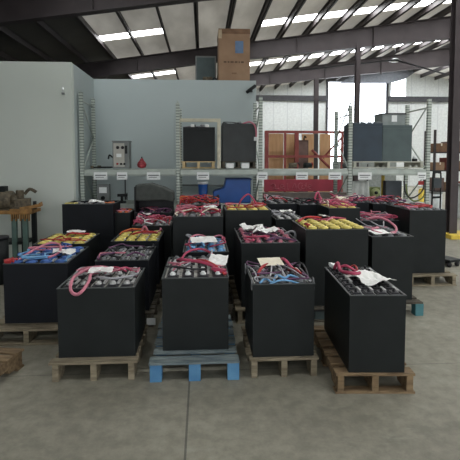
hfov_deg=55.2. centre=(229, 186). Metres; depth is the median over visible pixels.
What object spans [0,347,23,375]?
wooden pallet
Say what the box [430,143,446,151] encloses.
carton
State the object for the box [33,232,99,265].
battery
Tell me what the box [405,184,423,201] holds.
hose
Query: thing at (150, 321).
card
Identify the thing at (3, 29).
purlin
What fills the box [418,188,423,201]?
bollard
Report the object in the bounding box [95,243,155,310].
battery
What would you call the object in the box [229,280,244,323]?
wooden pallet
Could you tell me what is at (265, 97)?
girt
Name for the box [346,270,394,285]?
paper
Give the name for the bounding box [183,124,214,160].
battery
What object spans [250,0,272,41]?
purlin
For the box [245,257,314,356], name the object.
battery
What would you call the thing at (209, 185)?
conduit
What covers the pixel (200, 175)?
card
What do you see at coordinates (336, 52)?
skylight
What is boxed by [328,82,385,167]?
window
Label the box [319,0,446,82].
purlin
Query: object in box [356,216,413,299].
battery
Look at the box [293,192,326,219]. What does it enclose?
battery
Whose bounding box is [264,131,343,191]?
cage
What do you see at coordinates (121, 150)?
control box
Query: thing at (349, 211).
battery
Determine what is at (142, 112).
wall
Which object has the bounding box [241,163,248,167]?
block
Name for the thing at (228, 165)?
block
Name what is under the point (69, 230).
paper sheet
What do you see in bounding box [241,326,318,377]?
wooden pallet
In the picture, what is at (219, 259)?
paper sheet
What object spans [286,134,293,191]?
plywood sheet
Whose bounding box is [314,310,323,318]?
box
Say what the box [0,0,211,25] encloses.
rafter
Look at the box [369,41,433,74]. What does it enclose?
purlin
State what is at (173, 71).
skylight
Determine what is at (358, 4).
purlin
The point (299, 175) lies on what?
card
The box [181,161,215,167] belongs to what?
wooden pallet
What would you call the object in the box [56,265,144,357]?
battery
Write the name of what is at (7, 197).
old gearbox
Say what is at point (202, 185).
bucket
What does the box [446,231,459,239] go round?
column base
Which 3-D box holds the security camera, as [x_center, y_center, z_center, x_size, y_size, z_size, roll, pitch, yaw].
[0.409,-1.977,8.905,0.231,0.196,0.164,-1,4,-22]
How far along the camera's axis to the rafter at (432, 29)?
15.30 m
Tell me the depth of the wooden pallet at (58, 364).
3.41 m
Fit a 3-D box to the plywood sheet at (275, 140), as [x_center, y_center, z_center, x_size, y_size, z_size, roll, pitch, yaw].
[1.170,-0.171,11.221,0.370,2.371,0.030,0,4,-4]
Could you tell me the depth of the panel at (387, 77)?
27.29 m
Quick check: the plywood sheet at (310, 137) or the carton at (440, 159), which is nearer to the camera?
the plywood sheet at (310, 137)
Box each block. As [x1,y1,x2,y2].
[226,163,233,167]
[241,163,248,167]
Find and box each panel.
[97,184,110,199]
[341,70,413,82]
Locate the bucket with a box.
[198,181,207,200]
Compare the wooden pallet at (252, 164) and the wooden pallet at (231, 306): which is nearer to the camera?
the wooden pallet at (231, 306)
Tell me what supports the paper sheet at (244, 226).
on the battery at (248, 246)
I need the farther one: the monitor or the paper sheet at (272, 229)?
the monitor
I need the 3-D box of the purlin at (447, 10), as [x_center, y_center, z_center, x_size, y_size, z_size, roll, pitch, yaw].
[7.787,-5.712,9.678,0.124,0.196,37.000,0,4,-4]
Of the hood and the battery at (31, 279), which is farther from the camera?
the hood
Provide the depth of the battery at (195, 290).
3.58 m
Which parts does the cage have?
post, post, post, rail, rail, post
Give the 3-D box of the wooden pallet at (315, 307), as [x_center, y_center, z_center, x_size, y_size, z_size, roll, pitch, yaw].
[1.106,1.320,5.031,0.782,0.150,0.820,0,4,-4]
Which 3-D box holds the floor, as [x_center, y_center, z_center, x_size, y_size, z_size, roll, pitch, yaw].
[5.884,1.147,10.078,31.400,0.120,37.200,0,4,-4]
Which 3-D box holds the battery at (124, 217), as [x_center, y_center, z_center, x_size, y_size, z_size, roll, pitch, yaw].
[-1.706,0.728,7.190,0.248,0.768,0.558,0,4,-4]
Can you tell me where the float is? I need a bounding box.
[137,157,145,167]
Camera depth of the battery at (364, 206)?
7.19 m
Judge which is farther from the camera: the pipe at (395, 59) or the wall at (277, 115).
the wall at (277, 115)
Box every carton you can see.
[429,177,443,190]
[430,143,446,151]
[430,162,444,169]
[439,158,446,169]
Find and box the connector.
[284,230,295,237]
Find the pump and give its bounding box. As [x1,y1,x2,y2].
[5,194,15,208]
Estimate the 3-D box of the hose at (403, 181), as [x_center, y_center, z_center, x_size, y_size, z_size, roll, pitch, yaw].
[3.458,0.052,8.227,0.432,0.331,0.077,0,4,-4]
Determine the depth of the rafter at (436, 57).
21.59 m
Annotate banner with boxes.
[264,179,340,191]
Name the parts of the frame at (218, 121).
rail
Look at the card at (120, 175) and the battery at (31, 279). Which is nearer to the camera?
the battery at (31, 279)
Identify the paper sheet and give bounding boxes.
[53,248,75,254]
[67,230,84,232]
[87,266,113,273]
[89,199,104,202]
[190,236,217,242]
[209,254,227,265]
[240,223,265,230]
[251,226,279,233]
[368,229,390,234]
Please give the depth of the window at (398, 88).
28.42 m
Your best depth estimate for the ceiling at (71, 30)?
12.83 m
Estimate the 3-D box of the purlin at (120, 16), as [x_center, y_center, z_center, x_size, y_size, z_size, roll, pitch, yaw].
[-2.643,-4.191,9.114,0.124,0.196,37.000,0,4,-4]
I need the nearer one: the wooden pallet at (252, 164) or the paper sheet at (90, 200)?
the paper sheet at (90, 200)
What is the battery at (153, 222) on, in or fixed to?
on the wooden pallet
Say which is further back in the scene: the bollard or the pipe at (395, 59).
the pipe at (395, 59)
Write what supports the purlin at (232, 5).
attached to the ceiling at (178, 20)
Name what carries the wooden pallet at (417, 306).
on the floor
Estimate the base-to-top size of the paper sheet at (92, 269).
0.040 m
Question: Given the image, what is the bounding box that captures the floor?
[0,186,459,459]
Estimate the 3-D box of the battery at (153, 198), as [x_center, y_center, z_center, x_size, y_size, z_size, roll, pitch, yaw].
[-1.243,0.518,7.332,0.625,1.171,0.508,0,4,-4]
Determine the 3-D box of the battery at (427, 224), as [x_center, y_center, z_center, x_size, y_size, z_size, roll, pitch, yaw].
[2.678,0.700,6.420,0.521,0.918,0.808,0,4,-4]
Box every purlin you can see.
[0,26,56,61]
[0,50,18,60]
[34,21,108,78]
[75,16,133,78]
[115,12,157,79]
[155,7,178,79]
[193,2,198,47]
[225,0,236,28]
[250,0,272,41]
[255,0,306,72]
[259,0,337,90]
[274,0,367,88]
[289,0,395,86]
[303,0,421,84]
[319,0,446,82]
[335,5,450,80]
[353,43,414,76]
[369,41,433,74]
[418,40,448,51]
[420,66,448,77]
[434,72,448,79]
[438,43,449,48]
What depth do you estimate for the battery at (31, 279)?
4.18 m
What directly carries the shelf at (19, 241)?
attached to the workbench
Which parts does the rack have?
post, post, post, post, post, post, post, post, post, post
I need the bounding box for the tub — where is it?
[213,178,251,202]
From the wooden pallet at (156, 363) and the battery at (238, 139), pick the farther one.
the battery at (238, 139)
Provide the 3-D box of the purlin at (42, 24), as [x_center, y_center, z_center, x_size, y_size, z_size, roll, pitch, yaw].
[-4.539,-3.914,9.011,0.124,0.196,37.000,0,4,-4]
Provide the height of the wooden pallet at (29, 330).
0.150 m
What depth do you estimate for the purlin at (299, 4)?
13.77 m
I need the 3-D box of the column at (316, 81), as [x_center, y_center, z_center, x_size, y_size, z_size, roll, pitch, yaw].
[4.225,-2.536,21.694,0.320,5.813,0.320,0,4,-4]
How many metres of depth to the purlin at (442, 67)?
26.88 m
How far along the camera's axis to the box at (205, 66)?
9.59 m
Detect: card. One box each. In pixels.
[94,172,106,179]
[117,172,126,179]
[146,318,155,324]
[147,172,159,179]
[197,172,208,179]
[257,172,266,179]
[257,257,283,265]
[296,172,307,179]
[329,172,340,179]
[358,172,371,179]
[417,172,425,179]
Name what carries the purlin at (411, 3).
attached to the ceiling at (178, 20)
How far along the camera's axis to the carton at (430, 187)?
14.24 m
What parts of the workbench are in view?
leg, leg, leg, leg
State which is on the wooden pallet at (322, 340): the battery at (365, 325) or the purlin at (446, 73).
the battery at (365, 325)
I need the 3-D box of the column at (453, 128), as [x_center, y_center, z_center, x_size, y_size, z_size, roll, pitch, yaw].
[4.864,-1.783,9.533,0.290,5.795,0.320,0,4,-4]
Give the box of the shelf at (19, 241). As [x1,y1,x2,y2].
[8,238,33,244]
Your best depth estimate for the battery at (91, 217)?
6.73 m
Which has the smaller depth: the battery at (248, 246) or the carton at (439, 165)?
the battery at (248, 246)
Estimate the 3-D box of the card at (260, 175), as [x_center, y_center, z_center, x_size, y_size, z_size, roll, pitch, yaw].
[0.579,-0.198,7.849,0.178,0.130,0.007,0,4,-4]
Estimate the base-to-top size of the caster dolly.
0.120 m
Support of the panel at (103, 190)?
on the rack
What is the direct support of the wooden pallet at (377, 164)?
on the rack
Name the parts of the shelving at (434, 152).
post, post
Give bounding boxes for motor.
[14,188,36,208]
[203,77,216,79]
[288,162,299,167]
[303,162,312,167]
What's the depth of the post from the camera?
8.57 m
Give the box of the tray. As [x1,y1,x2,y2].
[20,202,42,210]
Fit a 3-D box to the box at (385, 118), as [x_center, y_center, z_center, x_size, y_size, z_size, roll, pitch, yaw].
[3.035,-1.271,8.375,0.460,0.227,0.416,0,4,-4]
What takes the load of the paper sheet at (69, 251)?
on the battery at (31, 279)
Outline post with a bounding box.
[381,175,384,195]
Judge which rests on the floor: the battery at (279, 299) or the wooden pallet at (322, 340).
the wooden pallet at (322, 340)
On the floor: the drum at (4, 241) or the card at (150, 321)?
the drum at (4, 241)
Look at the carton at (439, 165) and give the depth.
14.19 m
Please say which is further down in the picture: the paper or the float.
the paper
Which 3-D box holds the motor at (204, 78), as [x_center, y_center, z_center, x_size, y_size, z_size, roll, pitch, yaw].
[-0.426,-2.260,9.371,0.302,0.170,0.157,0,4,-4]
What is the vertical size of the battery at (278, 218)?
0.820 m
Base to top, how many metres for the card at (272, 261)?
0.034 m
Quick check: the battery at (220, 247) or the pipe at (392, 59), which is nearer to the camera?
the battery at (220, 247)
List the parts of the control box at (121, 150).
plate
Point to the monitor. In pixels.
(390, 187)
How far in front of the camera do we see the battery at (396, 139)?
8.12 m
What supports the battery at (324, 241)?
on the wooden pallet at (315, 307)
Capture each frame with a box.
[180,118,220,167]
[325,76,388,133]
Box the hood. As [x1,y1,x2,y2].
[135,182,174,201]
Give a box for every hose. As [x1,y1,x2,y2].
[403,181,424,198]
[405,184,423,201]
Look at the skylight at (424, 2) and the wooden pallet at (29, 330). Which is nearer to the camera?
the wooden pallet at (29, 330)
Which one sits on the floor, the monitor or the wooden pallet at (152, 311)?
the wooden pallet at (152, 311)
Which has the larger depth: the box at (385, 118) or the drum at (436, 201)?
the drum at (436, 201)
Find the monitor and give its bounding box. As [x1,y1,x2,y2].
[383,180,401,196]
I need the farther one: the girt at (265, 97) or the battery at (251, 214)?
the girt at (265, 97)
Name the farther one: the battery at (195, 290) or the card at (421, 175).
the card at (421, 175)
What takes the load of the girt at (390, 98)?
attached to the wall at (277, 115)
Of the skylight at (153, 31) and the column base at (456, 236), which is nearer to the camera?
the column base at (456, 236)
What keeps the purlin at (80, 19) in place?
attached to the ceiling at (71, 30)
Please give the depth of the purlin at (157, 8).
12.56 m
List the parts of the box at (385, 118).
lid, label plate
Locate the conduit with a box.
[182,184,222,186]
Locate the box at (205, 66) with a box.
[195,56,215,79]
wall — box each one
[0,61,75,257]
[73,64,93,200]
[93,79,255,213]
[256,74,459,186]
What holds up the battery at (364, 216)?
on the wooden pallet
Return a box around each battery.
[2,242,88,323]
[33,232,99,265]
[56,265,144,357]
[62,200,120,251]
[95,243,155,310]
[111,225,163,284]
[115,208,134,236]
[132,213,172,265]
[134,182,174,219]
[161,248,228,350]
[173,204,222,256]
[178,194,220,208]
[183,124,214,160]
[183,234,228,280]
[221,121,256,160]
[223,194,270,274]
[234,226,299,306]
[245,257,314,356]
[262,194,297,214]
[271,210,301,234]
[292,216,368,305]
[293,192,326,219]
[317,198,359,224]
[324,262,406,372]
[330,193,368,213]
[343,121,382,160]
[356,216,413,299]
[360,210,398,230]
[361,195,407,213]
[382,125,411,160]
[385,202,445,272]
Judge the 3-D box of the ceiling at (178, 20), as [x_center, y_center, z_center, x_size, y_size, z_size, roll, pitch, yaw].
[8.978,-5.323,9.877,25.200,2.233,37.200,0,4,-4]
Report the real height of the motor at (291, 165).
0.111 m
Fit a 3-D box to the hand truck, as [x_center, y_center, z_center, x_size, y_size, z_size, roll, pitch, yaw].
[4.864,0.344,10.346,0.360,1.450,0.399,-1,4,-19]
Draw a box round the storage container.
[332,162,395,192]
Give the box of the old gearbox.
[0,186,16,210]
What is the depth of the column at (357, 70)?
15.46 m
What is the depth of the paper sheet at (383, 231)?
5.03 m
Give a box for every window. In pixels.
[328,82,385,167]
[391,79,405,95]
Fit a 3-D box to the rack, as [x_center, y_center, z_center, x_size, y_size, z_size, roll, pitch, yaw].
[0.497,-0.247,8.323,6.365,2.877,0.970,0,4,-4]
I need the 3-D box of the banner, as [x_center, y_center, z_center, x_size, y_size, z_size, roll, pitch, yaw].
[1.609,0.467,9.781,1.728,1.274,0.092,0,4,-4]
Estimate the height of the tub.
0.446 m
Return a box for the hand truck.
[431,171,441,208]
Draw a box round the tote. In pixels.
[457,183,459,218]
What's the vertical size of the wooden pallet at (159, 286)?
0.150 m
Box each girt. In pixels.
[256,95,326,100]
[388,96,447,101]
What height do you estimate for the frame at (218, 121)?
0.885 m
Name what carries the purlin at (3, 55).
attached to the ceiling at (71, 30)
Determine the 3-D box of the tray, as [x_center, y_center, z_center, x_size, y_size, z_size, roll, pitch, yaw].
[-3.039,0.292,6.738,0.294,0.109,0.250,-1,4,-16]
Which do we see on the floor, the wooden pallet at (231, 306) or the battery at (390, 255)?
the wooden pallet at (231, 306)
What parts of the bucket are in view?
lid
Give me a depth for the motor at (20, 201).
6.76 m
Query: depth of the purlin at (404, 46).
20.83 m
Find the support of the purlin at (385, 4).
attached to the ceiling at (178, 20)
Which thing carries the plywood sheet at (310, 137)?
on the floor
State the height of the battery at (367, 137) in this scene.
0.748 m
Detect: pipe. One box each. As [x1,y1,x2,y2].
[300,59,394,70]
[395,59,444,74]
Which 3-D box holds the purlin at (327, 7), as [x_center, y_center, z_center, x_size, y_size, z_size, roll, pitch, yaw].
[3.046,-5.021,9.421,0.124,0.196,37.000,0,4,-4]
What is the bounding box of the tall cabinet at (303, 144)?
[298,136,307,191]
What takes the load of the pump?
on the workbench
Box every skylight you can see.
[99,28,162,40]
[133,70,174,77]
[250,40,439,65]
[262,0,450,25]
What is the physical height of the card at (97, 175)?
0.130 m
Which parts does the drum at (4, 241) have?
lid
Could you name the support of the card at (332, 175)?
attached to the rack
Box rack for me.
[78,92,431,209]
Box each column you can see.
[313,75,318,191]
[353,42,360,180]
[445,0,459,233]
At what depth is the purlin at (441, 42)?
21.20 m
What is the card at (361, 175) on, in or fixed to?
attached to the rack
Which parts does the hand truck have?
panel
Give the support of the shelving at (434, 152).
on the floor
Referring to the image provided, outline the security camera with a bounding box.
[246,84,256,93]
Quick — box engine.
[369,187,379,197]
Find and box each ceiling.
[0,17,132,78]
[82,0,450,88]
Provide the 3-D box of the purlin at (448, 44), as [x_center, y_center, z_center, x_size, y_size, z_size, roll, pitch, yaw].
[11.579,-6.265,9.883,0.124,0.196,37.000,0,4,-4]
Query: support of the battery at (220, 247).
on the wooden pallet at (231, 306)
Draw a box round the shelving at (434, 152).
[423,130,459,191]
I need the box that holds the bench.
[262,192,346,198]
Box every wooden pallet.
[0,316,57,345]
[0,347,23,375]
[48,325,147,381]
[145,289,160,326]
[149,315,239,382]
[156,269,164,297]
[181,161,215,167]
[221,161,255,167]
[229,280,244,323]
[229,287,233,320]
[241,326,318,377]
[314,306,323,322]
[314,325,414,393]
[342,161,423,167]
[406,295,423,315]
[412,270,457,286]
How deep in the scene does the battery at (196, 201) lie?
6.86 m
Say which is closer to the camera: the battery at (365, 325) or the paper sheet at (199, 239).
the battery at (365, 325)
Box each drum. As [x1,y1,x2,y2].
[0,235,8,284]
[429,192,442,208]
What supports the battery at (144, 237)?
on the wooden pallet at (159, 286)
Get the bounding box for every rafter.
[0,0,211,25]
[74,16,450,78]
[216,47,449,85]
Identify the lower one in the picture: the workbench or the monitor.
the workbench
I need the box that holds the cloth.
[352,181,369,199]
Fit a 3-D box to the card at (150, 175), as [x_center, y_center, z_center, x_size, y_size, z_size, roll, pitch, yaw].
[-1.343,-0.195,7.728,0.231,0.130,0.007,0,4,-4]
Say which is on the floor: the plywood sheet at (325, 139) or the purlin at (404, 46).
the plywood sheet at (325, 139)
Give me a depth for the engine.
8.30 m
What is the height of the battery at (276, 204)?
0.986 m
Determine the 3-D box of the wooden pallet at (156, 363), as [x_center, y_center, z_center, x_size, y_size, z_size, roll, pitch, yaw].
[-0.306,1.390,3.896,0.698,0.150,1.030,0,4,-4]
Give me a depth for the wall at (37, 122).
7.33 m
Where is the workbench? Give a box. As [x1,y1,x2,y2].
[0,208,40,257]
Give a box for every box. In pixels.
[108,141,131,167]
[195,56,215,79]
[217,28,249,80]
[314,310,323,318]
[374,113,405,124]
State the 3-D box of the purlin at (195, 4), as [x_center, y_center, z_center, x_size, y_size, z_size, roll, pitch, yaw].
[-0.746,-4.468,9.216,0.124,0.196,37.000,0,4,-4]
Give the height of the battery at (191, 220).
0.945 m
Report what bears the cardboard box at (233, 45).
on the roof
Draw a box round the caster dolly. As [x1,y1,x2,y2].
[445,256,459,266]
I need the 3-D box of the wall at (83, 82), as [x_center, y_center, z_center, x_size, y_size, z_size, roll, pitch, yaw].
[-2.741,-0.460,8.191,0.120,3.319,1.380,0,4,-4]
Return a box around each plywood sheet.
[269,134,282,191]
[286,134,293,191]
[302,134,313,191]
[319,134,330,191]
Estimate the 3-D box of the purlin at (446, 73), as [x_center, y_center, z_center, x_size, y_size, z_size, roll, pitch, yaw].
[14.424,-5.901,10.085,0.124,0.196,37.000,0,4,-4]

